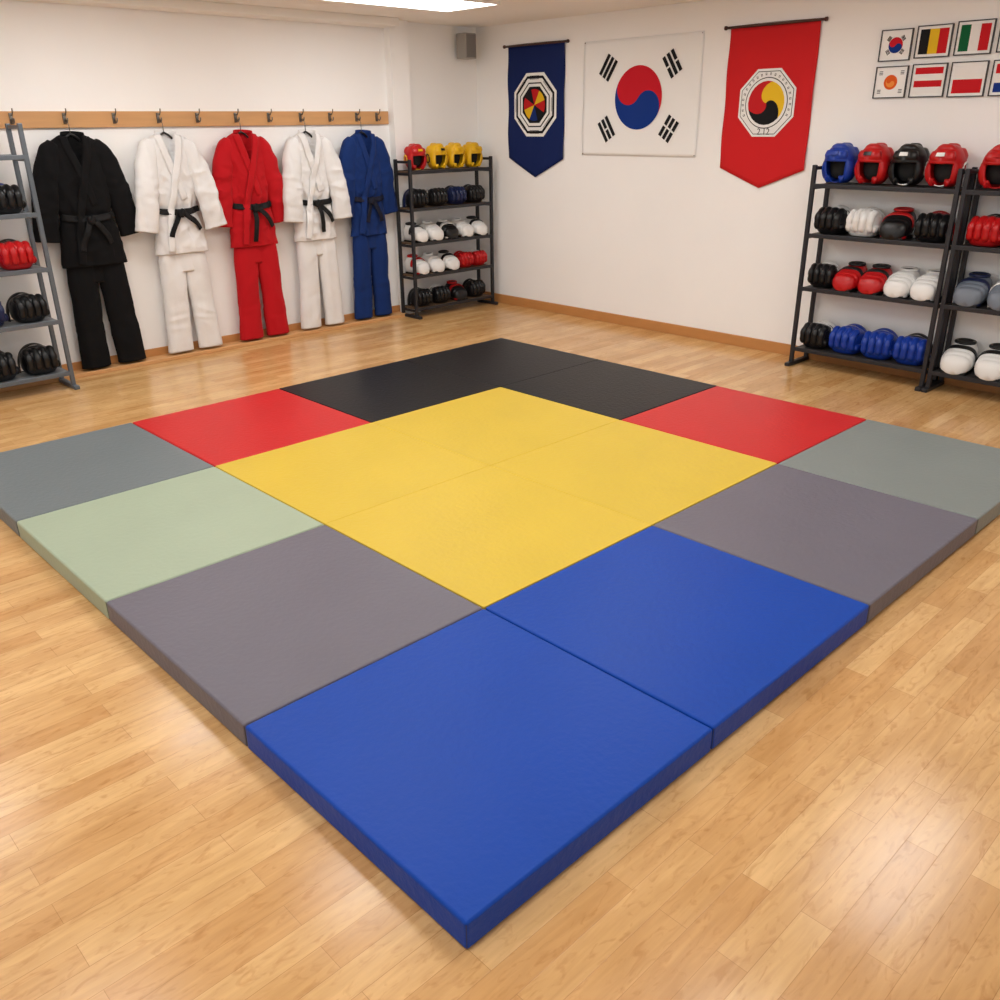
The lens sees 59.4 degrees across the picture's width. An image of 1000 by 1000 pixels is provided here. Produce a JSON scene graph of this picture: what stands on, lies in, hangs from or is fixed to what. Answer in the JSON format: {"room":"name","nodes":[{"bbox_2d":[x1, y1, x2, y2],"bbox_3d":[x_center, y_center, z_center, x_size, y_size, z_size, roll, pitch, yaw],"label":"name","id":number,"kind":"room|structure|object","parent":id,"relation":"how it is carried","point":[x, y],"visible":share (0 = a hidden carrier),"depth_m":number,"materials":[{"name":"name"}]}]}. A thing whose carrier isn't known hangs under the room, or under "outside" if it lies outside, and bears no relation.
{"room":"exercise studio","nodes":[
{"label":"exercise studio","id":0,"kind":"room"},
{"bbox_2d":[0,0,477,370],"bbox_3d":[-3.623,-1.959,5.746,9.378,2.510,0.100,-21,31,-39],"label":"wall","id":1,"kind":"structure","parent":0,"point":[54,56],"depth_m":6.74,"materials":[{"name":"paint"}]},
{"bbox_2d":[0,108,388,128],"bbox_3d":[-2.517,-2.798,6.410,4.285,0.123,0.089,-21,31,-39],"label":"hook rail","id":2,"kind":"object","parent":1,"relation":"attached to","point":[29,119],"visible":1,"depth_m":6.56,"materials":[{"name":"brown wood"}]},
{"bbox_2d":[66,120,80,140],"bbox_3d":[-2.958,-2.511,6.026,0.307,0.193,0.040,-21,31,-39],"label":"hanger","id":3,"kind":"object","parent":2,"relation":"hanging from","point":[70,133],"visible":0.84,"depth_m":6.02,"materials":[{"name":"black plastic"}]},
{"bbox_2d":[31,131,145,368],"bbox_3d":[-2.912,-1.776,6.307,0.779,1.625,0.184,-21,31,-39],"label":"uniform","id":4,"kind":"object","parent":3,"relation":"hanging from","point":[81,182],"visible":0.96,"depth_m":6.23,"materials":[{"name":"black fabric"}]},
{"bbox_2d":[160,119,172,138],"bbox_3d":[-2.480,-2.698,6.448,0.307,0.193,0.040,-21,31,-39],"label":"hanger","id":5,"kind":"object","parent":2,"relation":"hanging from","point":[163,132],"visible":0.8,"depth_m":6.44,"materials":[{"name":"black plastic"}]},
{"bbox_2d":[134,130,226,353],"bbox_3d":[-2.433,-1.961,6.725,0.731,1.625,0.185,-21,31,-39],"label":"uniform","id":6,"kind":"object","parent":5,"relation":"hanging from","point":[170,174],"visible":1,"depth_m":6.65,"materials":[{"name":"white fabric"}]},
{"bbox_2d":[237,119,248,137],"bbox_3d":[-2.030,-2.872,6.846,0.307,0.198,0.040,-21,31,-39],"label":"hanger","id":7,"kind":"object","parent":2,"relation":"hanging from","point":[243,133],"visible":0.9,"depth_m":6.83,"materials":[{"name":"black plastic"}]},
{"bbox_2d":[212,129,288,340],"bbox_3d":[-1.983,-2.137,7.127,0.716,1.620,0.178,-21,31,-39],"label":"uniform","id":8,"kind":"object","parent":7,"relation":"hanging from","point":[248,179],"visible":0.95,"depth_m":7.06,"materials":[{"name":"red fabric"}]},
{"bbox_2d":[302,119,311,137],"bbox_3d":[-1.609,-3.034,7.218,0.307,0.203,0.040,-21,31,-39],"label":"hanger","id":9,"kind":"object","parent":2,"relation":"hanging from","point":[305,131],"visible":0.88,"depth_m":7.21,"materials":[{"name":"black plastic"}]},
{"bbox_2d":[282,129,351,328],"bbox_3d":[-1.560,-2.298,7.496,0.670,1.615,0.183,-21,31,-39],"label":"uniform","id":10,"kind":"object","parent":9,"relation":"hanging from","point":[312,166],"visible":1,"depth_m":7.42,"materials":[{"name":"white fabric"}]},
{"bbox_2d":[0,305,405,392],"bbox_3d":[-3.957,-0.677,5.844,8.300,0.085,0.018,-21,31,-39],"label":"baseboard","id":11,"kind":"structure","parent":1,"relation":"attached to","point":[296,326],"depth_m":7.29,"materials":[{"name":"brown wood"}]},
{"bbox_2d":[18,0,398,27],"bbox_3d":[-3.913,-2.888,4.814,8.300,0.060,0.220,-21,31,-39],"label":"trim","id":12,"kind":"structure","parent":1,"relation":"attached to","point":[180,6],"depth_m":6.49,"materials":[{"name":"white paint"}]},
{"bbox_2d":[383,20,420,313],"bbox_3d":[-0.890,-2.978,8.042,0.200,2.510,0.082,-21,31,-39],"label":"pillar","id":13,"kind":"structure","parent":1,"relation":"attached to","point":[396,37],"depth_m":7.79,"materials":[{"name":"paint"}]},
{"bbox_2d":[456,33,475,59],"bbox_3d":[-0.322,-4.176,8.064,0.136,0.210,0.176,-21,31,-39],"label":"wall speaker","id":14,"kind":"object","parent":1,"relation":"attached to","point":[465,42],"visible":1,"depth_m":8.01,"materials":[{"name":"grey plastic"}]},
{"bbox_2d":[195,0,702,27],"bbox_3d":[-0.214,-1.810,2.027,9.478,0.080,9.857,-21,31,-39],"label":"ceiling","id":15,"kind":"structure","parent":0,"point":[509,11],"depth_m":6.87,"materials":[{"name":"white paint"}]},
{"bbox_2d":[324,0,500,11],"bbox_3d":[-0.634,-3.570,6.261,1.200,0.021,0.600,-21,31,-39],"label":"recessed light","id":16,"kind":"object","parent":15,"relation":"in","point":[431,5],"visible":1,"depth_m":6.39,"materials":[{"name":"white paint"}]},
{"bbox_2d":[0,301,999,999],"bbox_3d":[-0.186,0.555,3.044,9.478,0.050,9.857,-21,31,-39],"label":"floor","id":17,"kind":"structure","parent":0,"point":[842,842],"depth_m":2.29,"materials":[{"name":"brown wood"}]},
{"bbox_2d":[0,123,79,389],"bbox_3d":[-3.442,-1.466,5.596,1.041,1.720,0.310,-21,31,-39],"label":"storage rack","id":18,"kind":"object","parent":17,"relation":"on","point":[23,377],"visible":0.94,"depth_m":5.87,"materials":[{"name":"grey metal"}]},
{"bbox_2d":[0,351,19,381],"bbox_3d":[-3.392,-0.907,5.911,0.244,0.194,0.230,-19,29,-36],"label":"glove","id":19,"kind":"object","parent":18,"relation":"on","point":[9,370],"visible":1,"depth_m":5.88,"materials":[{"name":"black leather"}]},
{"bbox_2d":[0,183,26,213],"bbox_3d":[-3.209,-1.952,5.666,0.232,0.185,0.219,-19,30,-37],"label":"glove","id":20,"kind":"object","parent":18,"relation":"on","point":[11,199],"visible":1,"depth_m":5.62,"materials":[{"name":"black leather"}]},
{"bbox_2d":[0,239,36,269],"bbox_3d":[-3.213,-1.628,5.798,0.232,0.185,0.219,-21,31,-39],"label":"glove","id":21,"kind":"object","parent":18,"relation":"on","point":[14,254],"visible":1,"depth_m":5.74,"materials":[{"name":"red leather"}]},
{"bbox_2d":[0,316,54,327],"bbox_3d":[-3.455,-1.119,5.765,0.974,0.012,0.244,-21,31,-39],"label":"shelf","id":22,"kind":"object","parent":18,"relation":"attached to","point":[47,321],"depth_m":5.91,"materials":[{"name":"grey metal"}]},
{"bbox_2d":[6,292,49,322],"bbox_3d":[-3.202,-1.310,5.943,0.219,0.185,0.232,17,29,36],"label":"glove","id":23,"kind":"object","parent":18,"relation":"on","point":[23,307],"visible":0.99,"depth_m":5.88,"materials":[{"name":"black leather"}]},
{"bbox_2d":[0,367,66,383],"bbox_3d":[-3.451,-0.788,5.907,0.974,0.012,0.244,-21,31,-39],"label":"shelf","id":24,"kind":"object","parent":18,"relation":"attached to","point":[22,378],"depth_m":6.03,"materials":[{"name":"grey metal"}]},
{"bbox_2d":[17,343,60,374],"bbox_3d":[-3.201,-0.982,6.079,0.244,0.194,0.230,-21,30,-38],"label":"glove","id":25,"kind":"object","parent":18,"relation":"on","point":[36,359],"visible":1,"depth_m":6.01,"materials":[{"name":"black leather"}]},
{"bbox_2d":[0,423,213,535],"bbox_3d":[-2.170,-0.146,4.560,0.954,0.084,1.031,-21,31,-39],"label":"floor mat","id":26,"kind":"object","parent":17,"relation":"on","point":[50,476],"visible":0.88,"depth_m":4.49,"materials":[{"name":"grey plastic"}]},
{"bbox_2d":[17,467,322,618],"bbox_3d":[-1.460,0.138,3.881,0.954,0.084,1.005,-21,31,-39],"label":"floor mat","id":27,"kind":"object","parent":17,"relation":"on","point":[111,547],"visible":0.86,"depth_m":3.79,"materials":[{"name":"green plastic"}]},
{"bbox_2d":[133,389,369,466],"bbox_3d":[-1.467,-0.421,5.180,0.991,0.084,1.031,-21,31,-39],"label":"floor mat","id":28,"kind":"object","parent":17,"relation":"on","point":[227,431],"visible":0.61,"depth_m":5.11,"materials":[{"name":"red plastic"}]},
{"bbox_2d":[107,525,481,745],"bbox_3d":[-0.756,0.419,3.208,0.954,0.084,1.015,-21,31,-39],"label":"floor mat","id":29,"kind":"object","parent":17,"relation":"on","point":[250,635],"visible":0.93,"depth_m":3.10,"materials":[{"name":"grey plastic"}]},
{"bbox_2d":[215,423,488,524],"bbox_3d":[-0.758,-0.137,4.501,0.994,0.084,1.008,-21,31,-39],"label":"floor mat","id":30,"kind":"object","parent":17,"relation":"on","point":[329,478],"visible":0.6,"depth_m":4.43,"materials":[{"name":"yellow plastic"}]},
{"bbox_2d":[280,360,498,422],"bbox_3d":[-0.733,-0.708,5.827,1.044,0.084,1.034,-21,31,-39],"label":"floor mat","id":31,"kind":"object","parent":17,"relation":"on","point":[373,394],"visible":0.62,"depth_m":5.76,"materials":[{"name":"black plastic"}]},
{"bbox_2d":[393,156,497,319],"bbox_3d":[-0.490,-2.518,8.364,1.026,1.400,0.280,-21,31,-39],"label":"storage rack","id":32,"kind":"object","parent":17,"relation":"on","point":[409,172],"visible":0.85,"depth_m":8.26,"materials":[{"name":"grey metal"}]},
{"bbox_2d":[404,143,426,169],"bbox_3d":[-0.762,-3.085,7.873,0.205,0.220,0.196,-18,29,-34],"label":"helmet","id":33,"kind":"object","parent":32,"relation":"on","point":[413,152],"visible":0.91,"depth_m":7.82,"materials":[{"name":"red plastic"}]},
{"bbox_2d":[402,188,428,207],"bbox_3d":[-0.763,-2.763,8.006,0.204,0.163,0.193,-19,29,-36],"label":"glove","id":34,"kind":"object","parent":32,"relation":"on","point":[420,197],"visible":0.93,"depth_m":7.96,"materials":[{"name":"black leather"}]},
{"bbox_2d":[404,222,428,242],"bbox_3d":[-0.778,-2.482,8.112,0.220,0.168,0.181,18,30,37],"label":"glove","id":35,"kind":"object","parent":32,"relation":"on","point":[421,236],"visible":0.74,"depth_m":8.07,"materials":[{"name":"white leather"}]},
{"bbox_2d":[405,254,429,274],"bbox_3d":[-0.775,-2.215,8.227,0.220,0.168,0.181,18,30,37],"label":"glove","id":36,"kind":"object","parent":32,"relation":"on","point":[423,268],"visible":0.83,"depth_m":8.19,"materials":[{"name":"white leather"}]},
{"bbox_2d":[407,287,432,306],"bbox_3d":[-0.753,-1.941,8.360,0.204,0.163,0.193,-21,30,-39],"label":"glove","id":37,"kind":"object","parent":32,"relation":"on","point":[425,296],"visible":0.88,"depth_m":8.31,"materials":[{"name":"black leather"}]},
{"bbox_2d":[425,143,447,168],"bbox_3d":[-0.582,-3.155,8.032,0.196,0.220,0.205,21,31,40],"label":"helmet","id":38,"kind":"object","parent":32,"relation":"on","point":[436,153],"visible":0.99,"depth_m":7.98,"materials":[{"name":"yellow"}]},
{"bbox_2d":[425,187,447,205],"bbox_3d":[-0.597,-2.828,8.152,0.204,0.163,0.193,-21,31,-39],"label":"glove","id":39,"kind":"object","parent":32,"relation":"on","point":[438,196],"visible":0.95,"depth_m":8.09,"materials":[{"name":"black leather"}]},
{"bbox_2d":[398,167,477,172],"bbox_3d":[-0.514,-3.070,8.146,0.959,0.012,0.214,-21,31,-39],"label":"shelf","id":40,"kind":"object","parent":32,"relation":"attached to","point":[461,169],"depth_m":8.03,"materials":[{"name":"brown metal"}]},
{"bbox_2d":[428,284,450,302],"bbox_3d":[-0.587,-2.006,8.505,0.204,0.163,0.193,-18,29,-35],"label":"glove","id":41,"kind":"object","parent":32,"relation":"on","point":[441,294],"visible":0.94,"depth_m":8.44,"materials":[{"name":"black leather"}]},
{"bbox_2d":[402,235,477,244],"bbox_3d":[-0.507,-2.501,8.391,0.959,0.012,0.214,-21,31,-39],"label":"shelf","id":42,"kind":"object","parent":32,"relation":"attached to","point":[412,242],"depth_m":8.22,"materials":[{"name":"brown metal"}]},
{"bbox_2d":[400,201,482,209],"bbox_3d":[-0.510,-2.781,8.270,0.959,0.012,0.214,-21,31,-39],"label":"shelf","id":43,"kind":"object","parent":32,"relation":"attached to","point":[465,204],"depth_m":8.14,"materials":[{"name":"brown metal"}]},
{"bbox_2d":[403,264,488,276],"bbox_3d":[-0.504,-2.234,8.505,0.959,0.012,0.214,-21,31,-39],"label":"shelf","id":44,"kind":"object","parent":32,"relation":"attached to","point":[473,267],"depth_m":8.40,"materials":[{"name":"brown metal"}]},
{"bbox_2d":[405,294,487,308],"bbox_3d":[-0.501,-1.959,8.624,0.959,0.012,0.214,-21,31,-39],"label":"shelf","id":45,"kind":"object","parent":32,"relation":"attached to","point":[450,302],"depth_m":8.50,"materials":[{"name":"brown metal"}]},
{"bbox_2d":[445,142,465,167],"bbox_3d":[-0.423,-3.217,8.171,0.196,0.220,0.205,20,31,40],"label":"helmet","id":46,"kind":"object","parent":32,"relation":"on","point":[455,151],"visible":0.9,"depth_m":8.11,"materials":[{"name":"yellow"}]},
{"bbox_2d":[444,185,466,203],"bbox_3d":[-0.424,-2.896,8.304,0.204,0.163,0.193,-18,29,-35],"label":"glove","id":47,"kind":"object","parent":32,"relation":"on","point":[456,194],"visible":0.98,"depth_m":8.24,"materials":[{"name":"blue leather"}]},
{"bbox_2d":[462,142,482,166],"bbox_3d":[-0.265,-3.279,8.311,0.205,0.220,0.195,-21,31,-39],"label":"helmet","id":48,"kind":"object","parent":32,"relation":"on","point":[473,151],"visible":0.97,"depth_m":8.25,"materials":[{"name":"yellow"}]},
{"bbox_2d":[462,278,485,296],"bbox_3d":[-0.256,-2.136,8.798,0.193,0.163,0.204,19,30,38],"label":"glove","id":49,"kind":"object","parent":32,"relation":"on","point":[474,288],"visible":0.97,"depth_m":8.74,"materials":[{"name":"black leather"}]},
{"bbox_2d":[245,609,711,948],"bbox_3d":[-0.066,0.694,2.547,0.954,0.084,0.966,-21,31,-39],"label":"floor mat","id":50,"kind":"object","parent":17,"relation":"on","point":[474,762],"visible":1,"depth_m":2.41,"materials":[{"name":"blue plastic"}]},
{"bbox_2d":[326,466,650,609],"bbox_3d":[-0.054,0.144,3.828,0.994,0.084,1.018,-21,31,-39],"label":"floor mat","id":51,"kind":"object","parent":17,"relation":"on","point":[487,535],"visible":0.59,"depth_m":3.75,"materials":[{"name":"yellow plastic"}]},
{"bbox_2d":[373,387,617,465],"bbox_3d":[-0.024,-0.425,5.148,1.044,0.084,1.008,-21,31,-39],"label":"floor mat","id":52,"kind":"object","parent":17,"relation":"on","point":[493,426],"visible":0.62,"depth_m":5.08,"materials":[{"name":"yellow plastic"}]},
{"bbox_2d":[404,338,598,386],"bbox_3d":[0.006,-0.997,6.479,1.009,0.084,1.034,-21,31,-39],"label":"floor mat","id":53,"kind":"object","parent":17,"relation":"on","point":[500,362],"visible":0.61,"depth_m":6.42,"materials":[{"name":"black plastic"}]},
{"bbox_2d":[502,360,715,419],"bbox_3d":[0.716,-0.714,5.801,1.009,0.084,1.008,-21,31,-39],"label":"floor mat","id":54,"kind":"object","parent":17,"relation":"on","point":[609,389],"visible":0.69,"depth_m":5.74,"materials":[{"name":"black plastic"}]},
{"bbox_2d":[491,420,776,525],"bbox_3d":[0.680,-0.143,4.475,1.044,0.084,1.018,-21,31,-39],"label":"floor mat","id":55,"kind":"object","parent":17,"relation":"on","point":[644,474],"visible":0.64,"depth_m":4.40,"materials":[{"name":"yellow plastic"}]},
{"bbox_2d":[486,526,868,748],"bbox_3d":[0.637,0.419,3.167,0.991,0.084,0.966,-21,31,-39],"label":"floor mat","id":56,"kind":"object","parent":17,"relation":"on","point":[711,635],"visible":0.88,"depth_m":3.06,"materials":[{"name":"blue plastic"}]},
{"bbox_2d":[622,386,865,463],"bbox_3d":[1.420,-0.433,5.127,1.006,0.084,1.015,-21,31,-39],"label":"floor mat","id":57,"kind":"object","parent":17,"relation":"on","point":[762,427],"visible":0.66,"depth_m":5.06,"materials":[{"name":"red plastic"}]},
{"bbox_2d":[654,464,976,622],"bbox_3d":[1.371,0.132,3.814,1.041,0.084,0.966,-21,31,-39],"label":"floor mat","id":58,"kind":"object","parent":17,"relation":"on","point":[869,547],"visible":0.92,"depth_m":3.71,"materials":[{"name":"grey plastic"}]},
{"bbox_2d":[784,165,977,391],"bbox_3d":[2.568,-1.549,6.026,0.300,1.400,1.001,-21,31,-39],"label":"storage rack","id":59,"kind":"object","parent":17,"relation":"on","point":[956,190],"visible":0.78,"depth_m":5.91,"materials":[{"name":"grey metal"}]},
{"bbox_2d":[800,320,834,348],"bbox_3d":[2.347,-1.220,6.453,0.219,0.185,0.232,-18,29,-35],"label":"glove","id":60,"kind":"object","parent":59,"relation":"on","point":[815,335],"visible":0.98,"depth_m":6.39,"materials":[{"name":"black leather"}]},
{"bbox_2d":[807,261,840,287],"bbox_3d":[2.332,-1.622,6.292,0.214,0.170,0.201,19,30,38],"label":"glove","id":61,"kind":"object","parent":59,"relation":"on","point":[821,275],"visible":0.94,"depth_m":6.24,"materials":[{"name":"black leather"}]},
{"bbox_2d":[814,205,850,233],"bbox_3d":[2.338,-1.964,6.133,0.219,0.185,0.232,-18,29,-34],"label":"glove","id":62,"kind":"object","parent":59,"relation":"on","point":[828,220],"visible":0.96,"depth_m":6.08,"materials":[{"name":"black leather"}]},
{"bbox_2d":[822,142,859,182],"bbox_3d":[2.331,-2.306,5.989,0.227,0.256,0.239,-19,29,-36],"label":"helmet","id":63,"kind":"object","parent":59,"relation":"on","point":[838,166],"visible":0.98,"depth_m":5.93,"materials":[{"name":"blue plastic"}]},
{"bbox_2d":[828,324,866,353],"bbox_3d":[2.506,-1.160,6.298,0.228,0.192,0.242,-19,29,-36],"label":"glove","id":64,"kind":"object","parent":59,"relation":"on","point":[847,339],"visible":0.98,"depth_m":6.24,"materials":[{"name":"blue leather"}]},
{"bbox_2d":[832,261,867,291],"bbox_3d":[2.467,-1.576,6.164,0.238,0.181,0.195,-19,29,-36],"label":"glove","id":65,"kind":"object","parent":59,"relation":"on","point":[846,279],"visible":0.86,"depth_m":6.11,"materials":[{"name":"red leather"}]},
{"bbox_2d":[797,344,929,368],"bbox_3d":[2.592,-1.032,6.267,0.234,0.012,0.934,-21,31,-39],"label":"shelf","id":66,"kind":"object","parent":59,"relation":"attached to","point":[859,357],"depth_m":6.19,"materials":[{"name":"grey metal"}]},
{"bbox_2d":[845,207,884,236],"bbox_3d":[2.498,-1.900,5.980,0.219,0.185,0.232,-20,30,-38],"label":"glove","id":67,"kind":"object","parent":59,"relation":"on","point":[866,222],"visible":0.96,"depth_m":5.92,"materials":[{"name":"white leather"}]},
{"bbox_2d":[804,285,941,302],"bbox_3d":[2.588,-1.436,6.093,0.234,0.012,0.934,-21,31,-39],"label":"shelf","id":68,"kind":"object","parent":59,"relation":"attached to","point":[809,288],"depth_m":6.03,"materials":[{"name":"grey metal"}]},
{"bbox_2d":[854,143,893,183],"bbox_3d":[2.494,-2.241,5.833,0.227,0.256,0.239,-18,29,-35],"label":"helmet","id":69,"kind":"object","parent":59,"relation":"on","point":[873,162],"visible":0.95,"depth_m":5.77,"materials":[{"name":"red plastic"}]},
{"bbox_2d":[857,263,892,294],"bbox_3d":[2.592,-1.526,6.045,0.238,0.181,0.195,-22,31,-40],"label":"glove","id":70,"kind":"object","parent":59,"relation":"on","point":[872,281],"visible":0.86,"depth_m":5.99,"materials":[{"name":"red leather"}]},
{"bbox_2d":[860,328,897,359],"bbox_3d":[2.667,-1.096,6.146,0.242,0.192,0.228,18,29,37],"label":"glove","id":71,"kind":"object","parent":59,"relation":"on","point":[878,344],"visible":0.96,"depth_m":6.08,"materials":[{"name":"blue leather"}]},
{"bbox_2d":[813,232,951,244],"bbox_3d":[2.584,-1.776,5.947,0.234,0.012,0.934,-21,31,-39],"label":"shelf","id":72,"kind":"object","parent":59,"relation":"attached to","point":[846,236],"depth_m":5.88,"materials":[{"name":"grey metal"}]},
{"bbox_2d":[822,183,961,190],"bbox_3d":[2.580,-2.079,5.817,0.234,0.012,0.934,-21,31,-39],"label":"shelf","id":73,"kind":"object","parent":59,"relation":"attached to","point":[850,186],"depth_m":5.76,"materials":[{"name":"grey metal"}]},
{"bbox_2d":[879,207,915,239],"bbox_3d":[2.654,-1.844,5.834,0.205,0.191,0.250,18,30,37],"label":"glove","id":74,"kind":"object","parent":59,"relation":"on","point":[899,224],"visible":1,"depth_m":5.78,"materials":[{"name":"black leather"}]},
{"bbox_2d":[883,266,919,298],"bbox_3d":[2.720,-1.475,5.922,0.238,0.181,0.195,-19,30,-37],"label":"glove","id":75,"kind":"object","parent":59,"relation":"on","point":[899,284],"visible":0.91,"depth_m":5.87,"materials":[{"name":"white leather"}]},
{"bbox_2d":[888,143,929,185],"bbox_3d":[2.654,-2.177,5.680,0.227,0.256,0.239,-20,30,-38],"label":"helmet","id":76,"kind":"object","parent":59,"relation":"on","point":[908,164],"visible":0.98,"depth_m":5.62,"materials":[{"name":"black plastic"}]},
{"bbox_2d":[892,333,932,365],"bbox_3d":[2.827,-1.032,5.993,0.242,0.192,0.228,19,30,38],"label":"glove","id":77,"kind":"object","parent":59,"relation":"on","point":[910,349],"visible":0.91,"depth_m":5.93,"materials":[{"name":"blue leather"}]},
{"bbox_2d":[909,269,946,301],"bbox_3d":[2.845,-1.425,5.802,0.238,0.181,0.195,-19,29,-36],"label":"glove","id":78,"kind":"object","parent":59,"relation":"on","point":[924,287],"visible":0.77,"depth_m":5.75,"materials":[{"name":"white leather"}]},
{"bbox_2d":[914,210,954,241],"bbox_3d":[2.818,-1.773,5.675,0.232,0.185,0.219,19,30,38],"label":"glove","id":79,"kind":"object","parent":59,"relation":"on","point":[932,226],"visible":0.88,"depth_m":5.62,"materials":[{"name":"black leather"}]},
{"bbox_2d":[925,143,967,186],"bbox_3d":[2.817,-2.112,5.524,0.227,0.256,0.239,-18,29,-35],"label":"helmet","id":80,"kind":"object","parent":59,"relation":"on","point":[941,170],"visible":0.92,"depth_m":5.47,"materials":[{"name":"red plastic"}]},
{"bbox_2d":[779,420,999,534],"bbox_3d":[2.110,-0.157,4.467,1.006,0.084,0.966,-21,31,-39],"label":"floor mat","id":81,"kind":"object","parent":17,"relation":"on","point":[961,477],"visible":0.84,"depth_m":4.40,"materials":[{"name":"plastic"}]},
{"bbox_2d":[921,169,999,392],"bbox_3d":[3.269,-1.269,5.355,0.300,1.400,1.011,-21,31,-39],"label":"storage rack","id":82,"kind":"object","parent":17,"relation":"on","point":[978,190],"visible":0.74,"depth_m":5.59,"materials":[{"name":"grey metal"}]},
{"bbox_2d":[940,338,978,375],"bbox_3d":[3.041,-0.952,5.790,0.211,0.197,0.258,19,30,37],"label":"glove","id":83,"kind":"object","parent":82,"relation":"on","point":[959,358],"visible":1,"depth_m":5.74,"materials":[{"name":"white leather"}]},
{"bbox_2d":[935,369,999,382],"bbox_3d":[3.294,-0.752,5.596,0.234,0.012,0.944,-21,31,-39],"label":"shelf","id":84,"kind":"object","parent":82,"relation":"attached to","point":[969,377],"depth_m":5.72,"materials":[{"name":"grey metal"}]},
{"bbox_2d":[953,271,992,307],"bbox_3d":[3.036,-1.353,5.618,0.205,0.191,0.250,21,31,40],"label":"glove","id":85,"kind":"object","parent":82,"relation":"on","point":[972,291],"visible":0.96,"depth_m":5.56,"materials":[{"name":"grey leather"}]},
{"bbox_2d":[966,214,999,246],"bbox_3d":[3.046,-1.681,5.455,0.219,0.185,0.232,-19,29,-36],"label":"glove","id":86,"kind":"object","parent":82,"relation":"on","point":[984,231],"visible":1,"depth_m":5.40,"materials":[{"name":"red leather"}]},
{"bbox_2d":[974,343,999,381],"bbox_3d":[3.190,-0.892,5.648,0.211,0.197,0.258,18,30,37],"label":"glove","id":87,"kind":"object","parent":82,"relation":"on","point":[987,364],"visible":1,"depth_m":5.60,"materials":[{"name":"white leather"}]},
{"bbox_2d":[978,144,999,188],"bbox_3d":[3.040,-2.023,5.311,0.239,0.256,0.227,19,30,38],"label":"helmet","id":88,"kind":"object","parent":82,"relation":"on","point":[989,170],"visible":1,"depth_m":5.32,"materials":[{"name":"red plastic"}]},
{"bbox_2d":[476,0,999,366],"bbox_3d":[3.174,-1.941,5.515,0.100,2.510,9.857,-21,31,-39],"label":"wall","id":89,"kind":"structure","parent":0,"point":[684,241],"depth_m":6.87,"materials":[{"name":"paint"}]},
{"bbox_2d":[503,39,568,176],"bbox_3d":[0.317,-3.523,7.945,0.032,1.120,0.790,-21,31,-39],"label":"banner","id":90,"kind":"object","parent":89,"relation":"attached to","point":[536,71],"visible":1,"depth_m":7.91,"materials":[{"name":"blue fabric"}]},
{"bbox_2d":[582,31,703,156],"bbox_3d":[1.129,-3.282,7.148,0.014,0.885,1.190,-21,31,-39],"label":"flag","id":91,"kind":"object","parent":89,"relation":"attached to","point":[641,95],"visible":1,"depth_m":7.11,"materials":[{"name":"white fabric"}]},
{"bbox_2d":[483,291,999,393],"bbox_3d":[3.180,-0.796,5.923,0.018,0.085,9.757,-21,31,-39],"label":"baseboard","id":92,"kind":"structure","parent":89,"relation":"attached to","point":[731,339],"depth_m":7.32,"materials":[{"name":"brown wood"}]},
{"bbox_2d":[720,16,828,187],"bbox_3d":[1.942,-2.865,6.394,0.032,1.110,0.800,-21,31,-39],"label":"banner","id":93,"kind":"object","parent":89,"relation":"attached to","point":[771,67],"visible":1,"depth_m":6.37,"materials":[{"name":"red fabric"}]},
{"bbox_2d":[872,65,909,98],"bbox_3d":[2.567,-2.745,5.755,0.016,0.190,0.212,-21,31,-39],"label":"flag","id":94,"kind":"object","parent":89,"relation":"attached to","point":[890,81],"visible":1,"depth_m":5.75,"materials":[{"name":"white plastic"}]},
{"bbox_2d":[878,28,914,61],"bbox_3d":[2.563,-2.945,5.671,0.016,0.185,0.205,-21,31,-39],"label":"flag","id":95,"kind":"object","parent":89,"relation":"attached to","point":[895,44],"visible":1,"depth_m":5.67,"materials":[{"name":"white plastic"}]},
{"bbox_2d":[908,63,948,97],"bbox_3d":[2.734,-2.680,5.595,0.016,0.195,0.218,-21,31,-39],"label":"flag","id":96,"kind":"object","parent":89,"relation":"attached to","point":[927,80],"visible":1,"depth_m":5.59,"materials":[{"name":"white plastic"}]},
{"bbox_2d":[913,23,954,58],"bbox_3d":[2.728,-2.886,5.510,0.016,0.185,0.218,-21,31,-39],"label":"flag","id":97,"kind":"object","parent":89,"relation":"attached to","point":[932,41],"visible":1,"depth_m":5.51,"materials":[{"name":"multicoloured paper"}]},
{"bbox_2d":[946,60,989,96],"bbox_3d":[2.902,-2.611,5.434,0.016,0.200,0.218,-21,31,-39],"label":"flag","id":98,"kind":"object","parent":89,"relation":"attached to","point":[967,78],"visible":1,"depth_m":5.43,"materials":[{"name":"white paper"}]},
{"bbox_2d":[953,18,997,55],"bbox_3d":[2.897,-2.823,5.346,0.016,0.190,0.218,-21,31,-39],"label":"flag","id":99,"kind":"object","parent":89,"relation":"attached to","point":[973,37],"visible":1,"depth_m":5.34,"materials":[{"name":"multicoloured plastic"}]},
{"bbox_2d":[987,60,999,95],"bbox_3d":[3.072,-2.543,5.272,0.016,0.200,0.218,-21,31,-39],"label":"flag","id":100,"kind":"object","parent":89,"relation":"attached to","point":[994,86],"visible":1,"depth_m":5.33,"materials":[{"name":"white paper"}]},
{"bbox_3d":[-1.206,-3.187,7.575,0.307,0.213,0.040,-21,31,-39],"label":"hanger","id":101,"kind":"object","parent":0,"visible":0},
{"bbox_2d":[339,130,397,318],"bbox_3d":[-1.166,-2.453,7.859,0.674,1.605,0.171,-21,31,-39],"label":"uniform","id":102,"kind":"object","parent":101,"relation":"hanging from","point":[365,162],"visible":0.94,"depth_m":7.80,"materials":[{"name":"blue fabric"}]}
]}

